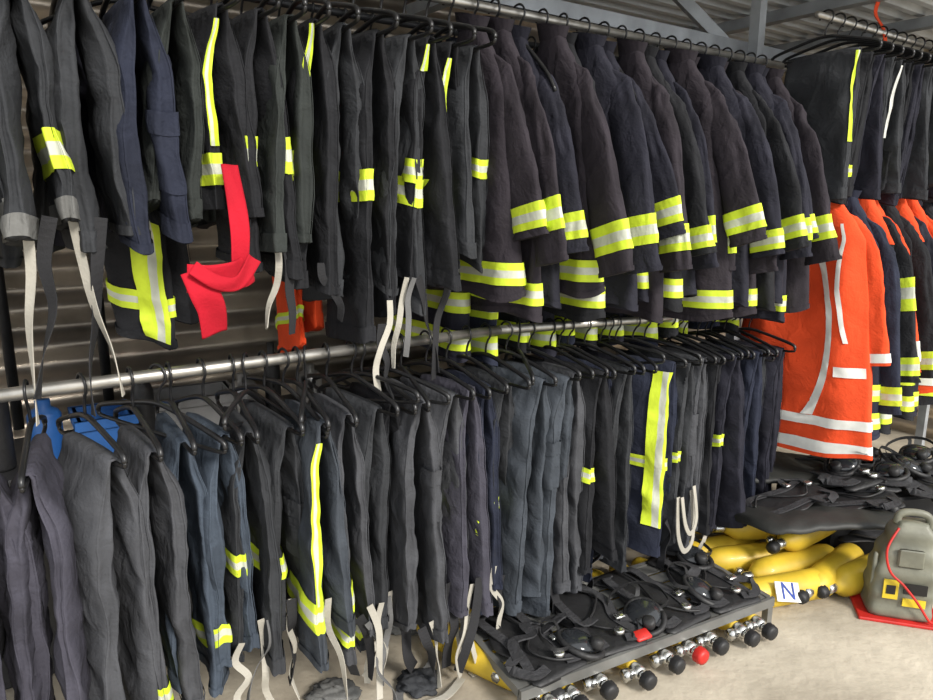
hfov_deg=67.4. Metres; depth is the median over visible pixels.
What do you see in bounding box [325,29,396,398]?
trousers
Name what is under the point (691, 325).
jacket
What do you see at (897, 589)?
unit
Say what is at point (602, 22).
clothes hanger
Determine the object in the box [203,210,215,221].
trousers
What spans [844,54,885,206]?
trousers
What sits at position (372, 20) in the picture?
clothes hanger
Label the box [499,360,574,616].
trousers
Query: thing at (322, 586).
trousers
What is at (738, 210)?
jacket
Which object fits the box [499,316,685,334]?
rail
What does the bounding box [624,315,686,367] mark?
clothes hanger
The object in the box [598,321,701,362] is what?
clothes hanger
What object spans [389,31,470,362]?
jacket
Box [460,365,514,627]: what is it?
trousers
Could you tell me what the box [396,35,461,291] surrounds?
trousers
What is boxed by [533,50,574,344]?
jacket
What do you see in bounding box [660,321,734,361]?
clothes hanger
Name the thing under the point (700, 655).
air cylinder
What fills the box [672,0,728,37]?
ceiling beam
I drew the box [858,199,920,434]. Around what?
jacket
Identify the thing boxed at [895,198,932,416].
jacket
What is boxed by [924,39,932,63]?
clothes hanger
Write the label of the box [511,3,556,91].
clothes hanger
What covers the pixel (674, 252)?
jacket
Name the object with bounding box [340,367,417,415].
clothes hanger
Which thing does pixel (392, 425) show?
trousers
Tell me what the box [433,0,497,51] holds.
clothes hanger
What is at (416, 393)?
clothes hanger
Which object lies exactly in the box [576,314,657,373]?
clothes hanger
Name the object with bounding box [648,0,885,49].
ceiling beam
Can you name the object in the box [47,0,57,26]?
clothes hanger
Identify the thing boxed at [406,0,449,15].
ceiling beam
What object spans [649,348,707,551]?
trousers
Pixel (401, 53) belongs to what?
trousers
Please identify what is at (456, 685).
strap
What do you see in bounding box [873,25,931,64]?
clothes hanger
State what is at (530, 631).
strap
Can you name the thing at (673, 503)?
trousers
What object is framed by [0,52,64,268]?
trousers
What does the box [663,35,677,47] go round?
clothes hanger
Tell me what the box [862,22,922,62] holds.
clothes hanger
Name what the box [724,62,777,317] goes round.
jacket
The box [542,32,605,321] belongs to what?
jacket
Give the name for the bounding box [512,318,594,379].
clothes hanger
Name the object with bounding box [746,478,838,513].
harness
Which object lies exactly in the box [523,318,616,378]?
clothes hanger
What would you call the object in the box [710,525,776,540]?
air cylinder
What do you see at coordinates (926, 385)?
coat
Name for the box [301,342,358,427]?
clothes hanger
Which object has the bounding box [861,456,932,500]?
harness
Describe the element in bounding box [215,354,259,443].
clothes hanger
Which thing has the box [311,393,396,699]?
trousers
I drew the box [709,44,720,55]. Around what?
clothes hanger
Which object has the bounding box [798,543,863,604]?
air cylinder
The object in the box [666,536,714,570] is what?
mask
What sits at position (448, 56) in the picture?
trousers
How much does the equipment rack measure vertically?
0.103 m
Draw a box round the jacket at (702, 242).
[644,45,716,312]
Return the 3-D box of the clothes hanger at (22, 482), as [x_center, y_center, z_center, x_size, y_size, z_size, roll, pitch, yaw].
[-0.948,0.151,1.521,0.013,0.182,0.433,-6,14,-24]
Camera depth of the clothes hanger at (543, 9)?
2.13 m
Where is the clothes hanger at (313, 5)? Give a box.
[306,3,314,17]
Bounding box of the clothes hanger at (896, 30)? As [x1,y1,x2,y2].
[886,28,932,67]
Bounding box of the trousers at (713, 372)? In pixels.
[658,346,722,548]
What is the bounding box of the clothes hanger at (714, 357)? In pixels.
[633,319,716,364]
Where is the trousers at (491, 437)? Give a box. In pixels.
[443,369,503,628]
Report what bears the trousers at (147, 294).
hanging from the clothes hanger at (94, 3)
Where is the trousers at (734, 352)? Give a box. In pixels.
[681,342,739,354]
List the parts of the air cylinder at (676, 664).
valve knob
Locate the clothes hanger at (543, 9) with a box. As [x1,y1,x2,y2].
[534,8,548,53]
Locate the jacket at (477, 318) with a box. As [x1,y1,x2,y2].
[425,37,497,366]
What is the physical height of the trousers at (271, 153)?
0.540 m
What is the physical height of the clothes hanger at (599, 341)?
0.182 m
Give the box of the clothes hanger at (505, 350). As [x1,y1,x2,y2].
[463,320,557,386]
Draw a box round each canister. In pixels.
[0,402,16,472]
[26,398,63,458]
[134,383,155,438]
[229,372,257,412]
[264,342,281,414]
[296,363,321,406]
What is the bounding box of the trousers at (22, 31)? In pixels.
[0,0,124,425]
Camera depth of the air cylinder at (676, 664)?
2.26 m
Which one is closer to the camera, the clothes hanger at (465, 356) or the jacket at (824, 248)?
the clothes hanger at (465, 356)
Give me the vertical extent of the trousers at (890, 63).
0.603 m
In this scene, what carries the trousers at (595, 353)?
hanging from the clothes hanger at (636, 352)
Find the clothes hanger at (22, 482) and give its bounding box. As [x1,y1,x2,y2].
[17,379,47,493]
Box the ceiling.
[416,0,932,71]
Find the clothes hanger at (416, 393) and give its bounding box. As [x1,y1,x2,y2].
[316,344,420,403]
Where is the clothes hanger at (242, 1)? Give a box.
[240,0,243,13]
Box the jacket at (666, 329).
[658,318,678,337]
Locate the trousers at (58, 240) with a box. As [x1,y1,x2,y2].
[32,27,113,246]
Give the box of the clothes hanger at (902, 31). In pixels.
[894,31,932,69]
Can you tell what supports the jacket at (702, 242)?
hanging from the clothes hanger at (639, 29)
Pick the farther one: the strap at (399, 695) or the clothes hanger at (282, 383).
the strap at (399, 695)
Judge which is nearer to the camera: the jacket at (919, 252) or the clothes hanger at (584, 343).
the clothes hanger at (584, 343)
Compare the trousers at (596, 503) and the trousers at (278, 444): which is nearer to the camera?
the trousers at (278, 444)
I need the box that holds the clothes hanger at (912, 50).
[843,19,914,60]
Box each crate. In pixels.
[67,399,138,451]
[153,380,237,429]
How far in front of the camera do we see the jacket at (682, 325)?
2.86 m
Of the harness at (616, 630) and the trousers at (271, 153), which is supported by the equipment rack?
the harness at (616, 630)
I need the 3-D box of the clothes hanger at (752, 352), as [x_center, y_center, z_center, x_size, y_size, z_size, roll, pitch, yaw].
[1.015,-0.083,2.907,0.013,0.182,0.433,-8,14,-32]
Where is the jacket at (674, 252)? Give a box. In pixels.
[604,38,692,323]
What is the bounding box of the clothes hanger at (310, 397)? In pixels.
[271,346,330,431]
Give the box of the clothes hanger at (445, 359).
[407,327,491,399]
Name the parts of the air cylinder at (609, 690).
valve knob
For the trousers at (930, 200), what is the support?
hanging from the clothes hanger
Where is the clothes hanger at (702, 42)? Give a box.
[696,41,706,53]
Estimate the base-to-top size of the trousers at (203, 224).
0.493 m
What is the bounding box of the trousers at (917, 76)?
[878,63,924,205]
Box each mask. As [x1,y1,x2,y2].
[538,616,605,660]
[608,581,667,637]
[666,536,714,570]
[666,562,723,604]
[823,452,874,476]
[861,453,910,481]
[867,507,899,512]
[873,447,879,461]
[879,446,931,478]
[885,436,932,463]
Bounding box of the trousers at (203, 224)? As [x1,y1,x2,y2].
[197,219,215,228]
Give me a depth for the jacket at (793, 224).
2.54 m
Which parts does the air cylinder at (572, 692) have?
valve knob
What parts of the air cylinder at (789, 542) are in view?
valve knob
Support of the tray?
on the floor
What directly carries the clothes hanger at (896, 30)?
hanging from the rail at (818, 14)
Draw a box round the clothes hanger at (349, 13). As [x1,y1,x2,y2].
[335,0,399,36]
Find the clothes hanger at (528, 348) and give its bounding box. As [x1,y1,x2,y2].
[485,320,581,380]
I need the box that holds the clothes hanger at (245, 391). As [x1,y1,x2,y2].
[222,352,264,430]
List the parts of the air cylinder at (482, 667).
valve knob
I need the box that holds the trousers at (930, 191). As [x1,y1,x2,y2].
[918,187,932,206]
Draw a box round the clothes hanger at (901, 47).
[814,16,904,57]
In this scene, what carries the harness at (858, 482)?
on the equipment cover at (786, 466)
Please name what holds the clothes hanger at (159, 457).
hanging from the rail at (9, 394)
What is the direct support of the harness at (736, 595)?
on the equipment rack
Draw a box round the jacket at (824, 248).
[766,67,842,312]
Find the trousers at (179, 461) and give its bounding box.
[154,412,229,697]
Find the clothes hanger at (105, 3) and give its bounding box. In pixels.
[99,0,137,21]
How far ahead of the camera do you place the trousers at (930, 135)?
3.14 m
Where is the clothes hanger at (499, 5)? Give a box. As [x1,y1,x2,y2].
[488,0,500,16]
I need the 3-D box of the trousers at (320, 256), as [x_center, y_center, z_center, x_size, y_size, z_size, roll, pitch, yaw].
[-0.431,-0.438,1.794,0.142,0.725,0.306,-7,14,-30]
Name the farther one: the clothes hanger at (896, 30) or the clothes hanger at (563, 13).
the clothes hanger at (896, 30)
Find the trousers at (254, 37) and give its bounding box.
[216,7,304,334]
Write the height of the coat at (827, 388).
1.172 m
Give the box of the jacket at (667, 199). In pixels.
[603,40,685,301]
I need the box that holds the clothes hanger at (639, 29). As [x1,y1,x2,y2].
[634,28,644,41]
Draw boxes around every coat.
[740,203,891,460]
[875,200,920,371]
[906,199,932,393]
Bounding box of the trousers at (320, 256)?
[265,18,344,321]
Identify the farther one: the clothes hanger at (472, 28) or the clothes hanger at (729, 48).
the clothes hanger at (729, 48)
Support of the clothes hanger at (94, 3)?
hanging from the rail at (338, 12)
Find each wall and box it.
[0,0,785,438]
[890,49,932,438]
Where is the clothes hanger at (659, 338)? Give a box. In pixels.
[619,323,702,365]
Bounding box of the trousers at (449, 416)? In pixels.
[399,376,468,668]
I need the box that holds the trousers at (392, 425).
[350,382,416,685]
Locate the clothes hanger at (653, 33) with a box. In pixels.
[648,32,660,46]
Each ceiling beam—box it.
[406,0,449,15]
[479,0,805,64]
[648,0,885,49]
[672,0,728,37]
[727,15,932,60]
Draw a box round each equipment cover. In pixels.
[734,501,908,534]
[755,451,835,487]
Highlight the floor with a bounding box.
[5,429,932,699]
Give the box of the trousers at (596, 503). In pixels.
[543,358,617,574]
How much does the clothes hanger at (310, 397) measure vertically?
0.182 m
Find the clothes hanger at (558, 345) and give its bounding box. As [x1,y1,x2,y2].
[515,317,608,377]
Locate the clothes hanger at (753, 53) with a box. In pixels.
[746,52,756,62]
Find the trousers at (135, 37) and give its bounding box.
[103,0,193,254]
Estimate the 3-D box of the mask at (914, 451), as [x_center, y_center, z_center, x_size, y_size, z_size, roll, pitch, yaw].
[2.044,0.460,3.220,0.201,0.080,0.214,7,14,30]
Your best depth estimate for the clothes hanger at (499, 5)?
2.01 m
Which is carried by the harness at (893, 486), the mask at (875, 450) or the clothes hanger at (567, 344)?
the mask at (875, 450)
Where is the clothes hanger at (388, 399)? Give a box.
[312,341,399,416]
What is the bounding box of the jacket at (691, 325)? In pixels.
[688,321,719,328]
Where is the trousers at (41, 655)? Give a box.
[0,474,51,699]
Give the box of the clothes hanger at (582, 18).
[576,17,590,32]
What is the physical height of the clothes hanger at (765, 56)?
0.267 m
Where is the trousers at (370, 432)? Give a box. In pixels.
[324,387,390,683]
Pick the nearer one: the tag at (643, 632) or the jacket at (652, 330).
the tag at (643, 632)
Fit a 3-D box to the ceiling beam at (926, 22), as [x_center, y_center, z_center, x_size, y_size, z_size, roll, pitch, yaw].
[1.928,-1.693,3.864,0.060,0.050,1.600,-8,15,-35]
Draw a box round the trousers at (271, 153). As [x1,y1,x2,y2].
[256,14,314,252]
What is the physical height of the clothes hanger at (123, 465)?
0.188 m
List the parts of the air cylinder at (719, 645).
valve knob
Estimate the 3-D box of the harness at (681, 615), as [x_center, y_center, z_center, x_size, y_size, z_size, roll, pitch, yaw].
[0.657,0.876,2.522,0.283,0.052,0.400,-8,14,-33]
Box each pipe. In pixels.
[0,266,24,429]
[88,253,113,400]
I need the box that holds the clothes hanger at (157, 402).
[95,363,227,453]
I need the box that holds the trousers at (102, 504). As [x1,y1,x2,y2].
[57,431,164,699]
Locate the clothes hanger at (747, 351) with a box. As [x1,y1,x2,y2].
[666,321,749,358]
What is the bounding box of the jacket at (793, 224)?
[725,61,809,311]
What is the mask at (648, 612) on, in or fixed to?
on the equipment rack
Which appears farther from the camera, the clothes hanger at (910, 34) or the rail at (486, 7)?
the clothes hanger at (910, 34)
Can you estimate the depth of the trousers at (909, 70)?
2.97 m
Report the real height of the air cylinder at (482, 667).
0.096 m
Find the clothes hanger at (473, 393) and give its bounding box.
[388,330,475,400]
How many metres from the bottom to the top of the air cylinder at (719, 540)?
0.116 m
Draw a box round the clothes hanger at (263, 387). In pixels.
[234,350,304,436]
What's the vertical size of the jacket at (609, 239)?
0.825 m
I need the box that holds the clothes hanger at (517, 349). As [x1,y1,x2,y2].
[504,320,534,385]
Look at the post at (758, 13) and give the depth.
2.90 m
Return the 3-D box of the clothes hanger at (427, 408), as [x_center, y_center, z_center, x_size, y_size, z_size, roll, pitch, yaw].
[-0.193,0.040,2.051,0.013,0.182,0.433,-6,15,-25]
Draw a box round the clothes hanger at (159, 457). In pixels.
[113,366,163,462]
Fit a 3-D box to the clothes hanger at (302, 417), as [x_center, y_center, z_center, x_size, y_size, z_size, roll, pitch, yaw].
[-0.430,0.085,1.873,0.013,0.197,0.432,-2,12,-9]
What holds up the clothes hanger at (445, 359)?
hanging from the rail at (9, 394)
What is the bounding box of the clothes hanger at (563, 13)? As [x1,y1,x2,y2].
[559,12,568,25]
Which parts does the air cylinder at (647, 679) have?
valve knob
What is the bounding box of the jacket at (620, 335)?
[598,312,623,344]
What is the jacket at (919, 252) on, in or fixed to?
hanging from the clothes hanger
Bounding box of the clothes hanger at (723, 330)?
[709,320,769,356]
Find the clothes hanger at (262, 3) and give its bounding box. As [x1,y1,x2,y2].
[257,0,307,24]
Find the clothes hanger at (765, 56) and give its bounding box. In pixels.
[757,54,767,64]
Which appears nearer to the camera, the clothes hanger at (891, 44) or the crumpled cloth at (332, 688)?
the crumpled cloth at (332, 688)
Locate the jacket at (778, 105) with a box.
[736,61,812,303]
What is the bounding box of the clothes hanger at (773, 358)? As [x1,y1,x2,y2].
[703,318,774,361]
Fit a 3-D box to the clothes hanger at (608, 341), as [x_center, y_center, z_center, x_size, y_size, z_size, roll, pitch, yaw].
[0.526,-0.023,2.537,0.428,0.210,0.013,11,16,42]
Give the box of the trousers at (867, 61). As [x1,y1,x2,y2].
[830,51,874,204]
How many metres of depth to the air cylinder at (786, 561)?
2.78 m
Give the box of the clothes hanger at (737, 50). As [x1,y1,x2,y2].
[732,50,745,61]
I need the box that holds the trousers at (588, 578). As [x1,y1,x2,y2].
[555,355,612,587]
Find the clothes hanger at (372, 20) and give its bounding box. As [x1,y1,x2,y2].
[351,0,433,41]
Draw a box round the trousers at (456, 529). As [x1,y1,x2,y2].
[420,374,492,678]
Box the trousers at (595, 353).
[583,349,632,397]
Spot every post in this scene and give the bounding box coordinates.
[725,0,767,339]
[914,405,929,445]
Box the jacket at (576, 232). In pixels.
[511,24,588,309]
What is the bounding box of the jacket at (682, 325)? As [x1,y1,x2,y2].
[678,321,687,341]
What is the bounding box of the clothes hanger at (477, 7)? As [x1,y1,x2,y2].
[465,0,478,13]
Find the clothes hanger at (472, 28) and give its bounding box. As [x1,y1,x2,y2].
[407,0,476,47]
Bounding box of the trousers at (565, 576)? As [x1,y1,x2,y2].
[522,358,585,593]
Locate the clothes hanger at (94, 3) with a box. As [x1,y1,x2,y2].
[40,0,187,24]
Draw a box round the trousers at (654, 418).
[617,354,678,569]
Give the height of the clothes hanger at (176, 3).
0.182 m
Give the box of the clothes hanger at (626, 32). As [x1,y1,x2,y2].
[614,25,627,60]
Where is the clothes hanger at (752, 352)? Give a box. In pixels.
[669,320,755,359]
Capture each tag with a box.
[633,628,651,641]
[774,581,801,602]
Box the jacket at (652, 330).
[623,313,657,347]
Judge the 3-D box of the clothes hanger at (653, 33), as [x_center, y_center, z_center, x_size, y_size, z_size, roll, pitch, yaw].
[0.653,-0.973,2.455,0.013,0.267,0.311,-8,15,-35]
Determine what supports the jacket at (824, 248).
hanging from the clothes hanger at (765, 56)
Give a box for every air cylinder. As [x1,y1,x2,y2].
[416,623,499,683]
[442,636,564,699]
[469,609,557,699]
[493,606,588,699]
[527,614,618,699]
[550,606,657,690]
[592,569,709,664]
[609,565,729,655]
[617,609,685,674]
[631,557,760,647]
[649,534,759,558]
[707,542,785,572]
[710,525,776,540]
[733,544,834,577]
[737,614,777,640]
[739,568,819,607]
[766,530,836,553]
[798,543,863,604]
[817,553,868,598]
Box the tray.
[849,593,932,629]
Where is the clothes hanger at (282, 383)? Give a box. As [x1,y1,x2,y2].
[241,347,329,438]
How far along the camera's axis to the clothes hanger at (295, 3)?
1.58 m
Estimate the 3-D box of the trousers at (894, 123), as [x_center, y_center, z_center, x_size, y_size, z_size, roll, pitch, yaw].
[1.722,-0.938,3.028,0.140,0.579,0.320,-8,14,-35]
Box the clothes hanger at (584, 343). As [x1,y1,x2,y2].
[541,321,636,374]
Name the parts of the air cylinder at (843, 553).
valve knob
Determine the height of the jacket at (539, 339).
1.060 m
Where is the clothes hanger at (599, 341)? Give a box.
[561,318,645,374]
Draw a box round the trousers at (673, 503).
[626,349,697,553]
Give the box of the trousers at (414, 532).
[384,378,448,687]
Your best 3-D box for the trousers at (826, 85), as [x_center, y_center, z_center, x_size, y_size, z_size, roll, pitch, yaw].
[1.407,-0.884,2.800,0.158,0.584,0.335,-8,14,-34]
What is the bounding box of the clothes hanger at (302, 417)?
[299,345,313,424]
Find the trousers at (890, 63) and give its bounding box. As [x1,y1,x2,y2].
[882,56,896,132]
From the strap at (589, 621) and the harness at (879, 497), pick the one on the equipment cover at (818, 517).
the harness at (879, 497)
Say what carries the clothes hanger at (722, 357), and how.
hanging from the rail at (544, 326)
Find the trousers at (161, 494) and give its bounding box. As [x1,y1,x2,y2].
[113,424,204,699]
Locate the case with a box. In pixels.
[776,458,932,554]
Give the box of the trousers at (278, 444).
[240,399,303,699]
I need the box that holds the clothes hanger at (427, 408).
[379,333,430,411]
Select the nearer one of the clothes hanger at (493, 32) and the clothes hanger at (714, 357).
the clothes hanger at (493, 32)
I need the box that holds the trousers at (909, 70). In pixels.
[880,61,914,190]
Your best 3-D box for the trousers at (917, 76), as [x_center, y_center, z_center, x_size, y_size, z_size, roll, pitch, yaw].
[1.837,-0.951,3.134,0.149,0.596,0.304,-9,15,-33]
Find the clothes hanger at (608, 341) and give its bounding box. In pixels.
[563,314,665,363]
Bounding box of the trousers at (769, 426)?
[732,339,784,494]
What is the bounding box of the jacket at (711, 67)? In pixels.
[697,53,784,307]
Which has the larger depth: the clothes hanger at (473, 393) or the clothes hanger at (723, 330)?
the clothes hanger at (723, 330)
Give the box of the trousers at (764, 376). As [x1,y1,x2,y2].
[707,339,766,432]
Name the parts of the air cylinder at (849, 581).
valve knob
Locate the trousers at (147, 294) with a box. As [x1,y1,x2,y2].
[104,221,198,349]
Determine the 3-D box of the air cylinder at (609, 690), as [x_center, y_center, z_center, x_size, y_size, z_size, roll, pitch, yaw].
[0.319,0.985,2.385,0.096,0.076,0.604,-5,13,-22]
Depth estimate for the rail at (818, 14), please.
2.92 m
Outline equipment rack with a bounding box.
[459,561,774,699]
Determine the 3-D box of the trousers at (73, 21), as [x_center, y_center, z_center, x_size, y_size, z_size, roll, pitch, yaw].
[-0.809,-0.311,1.545,0.177,0.874,0.287,-9,15,-38]
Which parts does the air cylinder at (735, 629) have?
valve knob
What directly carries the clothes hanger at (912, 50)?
hanging from the rail at (818, 14)
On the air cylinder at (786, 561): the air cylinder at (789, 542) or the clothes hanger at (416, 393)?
the air cylinder at (789, 542)
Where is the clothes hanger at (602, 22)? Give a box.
[598,21,636,100]
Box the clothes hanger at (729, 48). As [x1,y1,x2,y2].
[722,47,732,60]
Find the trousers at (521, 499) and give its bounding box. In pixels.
[476,364,551,615]
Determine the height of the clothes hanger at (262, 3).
0.182 m
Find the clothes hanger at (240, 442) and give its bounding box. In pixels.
[174,358,243,446]
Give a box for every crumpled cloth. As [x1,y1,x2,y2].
[304,677,362,699]
[384,626,417,635]
[396,667,437,698]
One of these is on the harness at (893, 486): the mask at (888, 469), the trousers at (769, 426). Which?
the mask at (888, 469)
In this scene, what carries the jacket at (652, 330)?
hanging from the clothes hanger
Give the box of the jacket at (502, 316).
[497,312,530,353]
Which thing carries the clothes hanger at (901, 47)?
hanging from the rail at (818, 14)
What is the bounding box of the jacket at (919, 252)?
[880,204,932,420]
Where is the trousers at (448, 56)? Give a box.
[421,40,459,380]
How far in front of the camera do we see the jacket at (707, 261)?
2.34 m
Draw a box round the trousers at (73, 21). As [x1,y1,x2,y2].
[46,0,149,415]
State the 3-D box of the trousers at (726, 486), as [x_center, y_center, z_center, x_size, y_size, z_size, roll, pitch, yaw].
[0.979,0.387,2.890,0.140,0.796,0.379,-8,14,-33]
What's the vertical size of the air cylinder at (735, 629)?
0.076 m
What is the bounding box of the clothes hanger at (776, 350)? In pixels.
[696,318,778,356]
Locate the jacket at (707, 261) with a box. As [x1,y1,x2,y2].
[655,50,718,297]
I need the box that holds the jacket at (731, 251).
[695,57,736,270]
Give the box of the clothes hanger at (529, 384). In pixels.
[446,323,531,389]
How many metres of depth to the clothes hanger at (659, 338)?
2.58 m
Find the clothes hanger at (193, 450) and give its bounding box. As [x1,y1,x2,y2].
[154,362,196,455]
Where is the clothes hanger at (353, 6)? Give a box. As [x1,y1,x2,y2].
[314,2,360,32]
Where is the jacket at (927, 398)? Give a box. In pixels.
[918,203,932,404]
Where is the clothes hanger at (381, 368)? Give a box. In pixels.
[332,336,450,404]
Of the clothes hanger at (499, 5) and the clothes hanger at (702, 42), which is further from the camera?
the clothes hanger at (702, 42)
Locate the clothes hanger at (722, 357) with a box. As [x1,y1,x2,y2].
[630,320,725,364]
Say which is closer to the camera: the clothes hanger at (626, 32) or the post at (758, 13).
the clothes hanger at (626, 32)
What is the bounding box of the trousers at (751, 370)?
[699,342,762,498]
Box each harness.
[477,607,586,687]
[550,583,646,658]
[593,567,710,634]
[647,555,760,614]
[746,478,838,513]
[795,455,890,491]
[820,458,912,492]
[821,485,905,510]
[839,530,883,542]
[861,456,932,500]
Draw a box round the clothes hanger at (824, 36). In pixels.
[771,9,882,63]
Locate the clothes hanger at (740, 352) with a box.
[658,322,743,359]
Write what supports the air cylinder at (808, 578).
on the floor
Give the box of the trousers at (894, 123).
[881,59,906,193]
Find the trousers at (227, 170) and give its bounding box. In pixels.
[181,1,264,338]
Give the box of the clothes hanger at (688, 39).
[682,38,691,49]
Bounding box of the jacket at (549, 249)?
[470,15,568,322]
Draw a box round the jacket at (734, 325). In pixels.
[719,318,738,332]
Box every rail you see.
[0,325,501,402]
[244,0,617,57]
[425,0,784,68]
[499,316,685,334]
[814,11,932,50]
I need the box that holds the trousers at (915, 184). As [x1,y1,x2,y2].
[901,66,932,200]
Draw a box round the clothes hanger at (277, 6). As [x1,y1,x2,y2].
[221,0,280,19]
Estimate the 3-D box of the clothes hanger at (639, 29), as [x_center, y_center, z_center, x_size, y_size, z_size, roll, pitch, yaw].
[0.584,-0.963,2.406,0.013,0.267,0.311,-10,16,-40]
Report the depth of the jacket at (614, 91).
2.13 m
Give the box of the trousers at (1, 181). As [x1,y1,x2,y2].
[0,175,3,217]
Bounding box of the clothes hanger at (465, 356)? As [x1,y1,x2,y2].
[430,325,508,394]
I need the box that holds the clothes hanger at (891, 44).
[782,12,894,67]
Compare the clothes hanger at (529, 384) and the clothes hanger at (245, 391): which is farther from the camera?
the clothes hanger at (529, 384)
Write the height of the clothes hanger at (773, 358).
0.217 m
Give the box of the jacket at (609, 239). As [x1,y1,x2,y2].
[536,23,634,298]
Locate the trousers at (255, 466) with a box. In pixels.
[219,406,285,699]
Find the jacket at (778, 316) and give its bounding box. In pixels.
[736,68,818,322]
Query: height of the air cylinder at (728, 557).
0.116 m
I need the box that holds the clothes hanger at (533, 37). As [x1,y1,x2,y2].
[528,36,535,49]
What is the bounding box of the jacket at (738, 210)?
[663,48,767,321]
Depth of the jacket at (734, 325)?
2.98 m
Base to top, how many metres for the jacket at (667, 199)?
0.867 m
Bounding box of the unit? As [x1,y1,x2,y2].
[849,508,932,629]
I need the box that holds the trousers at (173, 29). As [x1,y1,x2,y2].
[135,0,204,227]
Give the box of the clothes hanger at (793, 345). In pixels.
[705,319,796,352]
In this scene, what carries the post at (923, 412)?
on the floor
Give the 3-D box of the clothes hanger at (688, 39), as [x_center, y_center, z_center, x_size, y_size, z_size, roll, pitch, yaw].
[0.792,-0.993,2.552,0.013,0.267,0.311,-7,14,-30]
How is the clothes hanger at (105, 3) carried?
hanging from the rail at (486, 7)
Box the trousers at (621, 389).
[573,352,633,572]
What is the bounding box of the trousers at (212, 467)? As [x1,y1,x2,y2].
[182,412,260,699]
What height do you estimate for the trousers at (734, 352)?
0.726 m
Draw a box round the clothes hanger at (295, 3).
[285,0,331,27]
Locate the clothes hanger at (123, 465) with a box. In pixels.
[56,372,127,468]
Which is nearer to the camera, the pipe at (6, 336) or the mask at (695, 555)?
the pipe at (6, 336)
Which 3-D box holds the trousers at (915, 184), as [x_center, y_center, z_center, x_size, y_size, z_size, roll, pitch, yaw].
[1.945,-0.968,3.166,0.140,0.576,0.350,-9,15,-36]
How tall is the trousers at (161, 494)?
0.695 m
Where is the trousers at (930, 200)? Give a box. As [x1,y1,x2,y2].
[922,197,932,202]
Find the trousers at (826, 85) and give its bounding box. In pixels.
[784,46,861,199]
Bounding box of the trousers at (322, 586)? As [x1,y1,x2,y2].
[281,399,359,699]
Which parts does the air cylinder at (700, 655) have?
valve knob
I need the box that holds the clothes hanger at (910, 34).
[904,34,932,59]
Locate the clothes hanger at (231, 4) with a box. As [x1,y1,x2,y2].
[183,0,239,13]
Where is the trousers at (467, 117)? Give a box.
[446,45,489,272]
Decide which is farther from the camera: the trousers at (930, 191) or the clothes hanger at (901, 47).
the trousers at (930, 191)
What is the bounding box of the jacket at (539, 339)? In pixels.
[529,310,556,357]
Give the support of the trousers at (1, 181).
hanging from the clothes hanger
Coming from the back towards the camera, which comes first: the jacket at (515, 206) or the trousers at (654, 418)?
the trousers at (654, 418)
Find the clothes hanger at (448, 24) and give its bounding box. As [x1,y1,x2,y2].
[384,0,452,43]
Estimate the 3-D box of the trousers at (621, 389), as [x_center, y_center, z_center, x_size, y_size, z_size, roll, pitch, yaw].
[0.485,0.424,2.630,0.143,0.818,0.303,-8,14,-34]
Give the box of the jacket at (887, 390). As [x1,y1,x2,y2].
[846,190,901,440]
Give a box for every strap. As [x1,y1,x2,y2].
[396,648,435,699]
[429,677,464,699]
[507,622,539,660]
[541,613,597,633]
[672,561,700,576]
[874,2,886,40]
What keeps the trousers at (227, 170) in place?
hanging from the clothes hanger at (231, 4)
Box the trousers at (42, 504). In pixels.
[1,433,90,699]
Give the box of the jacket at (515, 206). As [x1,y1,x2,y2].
[425,12,549,302]
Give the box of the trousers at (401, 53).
[371,34,439,372]
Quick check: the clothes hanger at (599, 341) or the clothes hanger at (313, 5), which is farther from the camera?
the clothes hanger at (599, 341)
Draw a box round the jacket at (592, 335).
[575,327,597,350]
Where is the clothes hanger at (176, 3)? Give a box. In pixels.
[146,0,182,10]
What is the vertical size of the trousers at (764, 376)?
0.733 m
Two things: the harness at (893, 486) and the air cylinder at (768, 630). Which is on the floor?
the air cylinder at (768, 630)
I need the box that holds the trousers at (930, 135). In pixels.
[928,77,932,185]
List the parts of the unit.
label plate, panel, handle, label plate, label plate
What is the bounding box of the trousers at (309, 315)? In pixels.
[272,276,323,352]
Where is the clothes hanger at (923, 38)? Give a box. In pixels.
[914,37,932,61]
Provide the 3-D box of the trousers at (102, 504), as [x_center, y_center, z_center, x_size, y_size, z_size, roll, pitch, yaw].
[-0.845,0.577,1.640,0.182,0.755,0.327,-9,15,-36]
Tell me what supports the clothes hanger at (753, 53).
hanging from the rail at (486, 7)
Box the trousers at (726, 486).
[679,345,746,530]
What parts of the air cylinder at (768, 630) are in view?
valve knob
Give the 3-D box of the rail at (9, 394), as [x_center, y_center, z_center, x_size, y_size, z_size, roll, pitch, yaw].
[-0.606,0.041,1.747,1.750,0.029,0.030,-8,15,-35]
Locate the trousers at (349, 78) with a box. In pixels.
[302,21,364,301]
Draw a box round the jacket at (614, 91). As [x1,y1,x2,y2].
[572,32,662,311]
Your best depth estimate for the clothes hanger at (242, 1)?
1.88 m

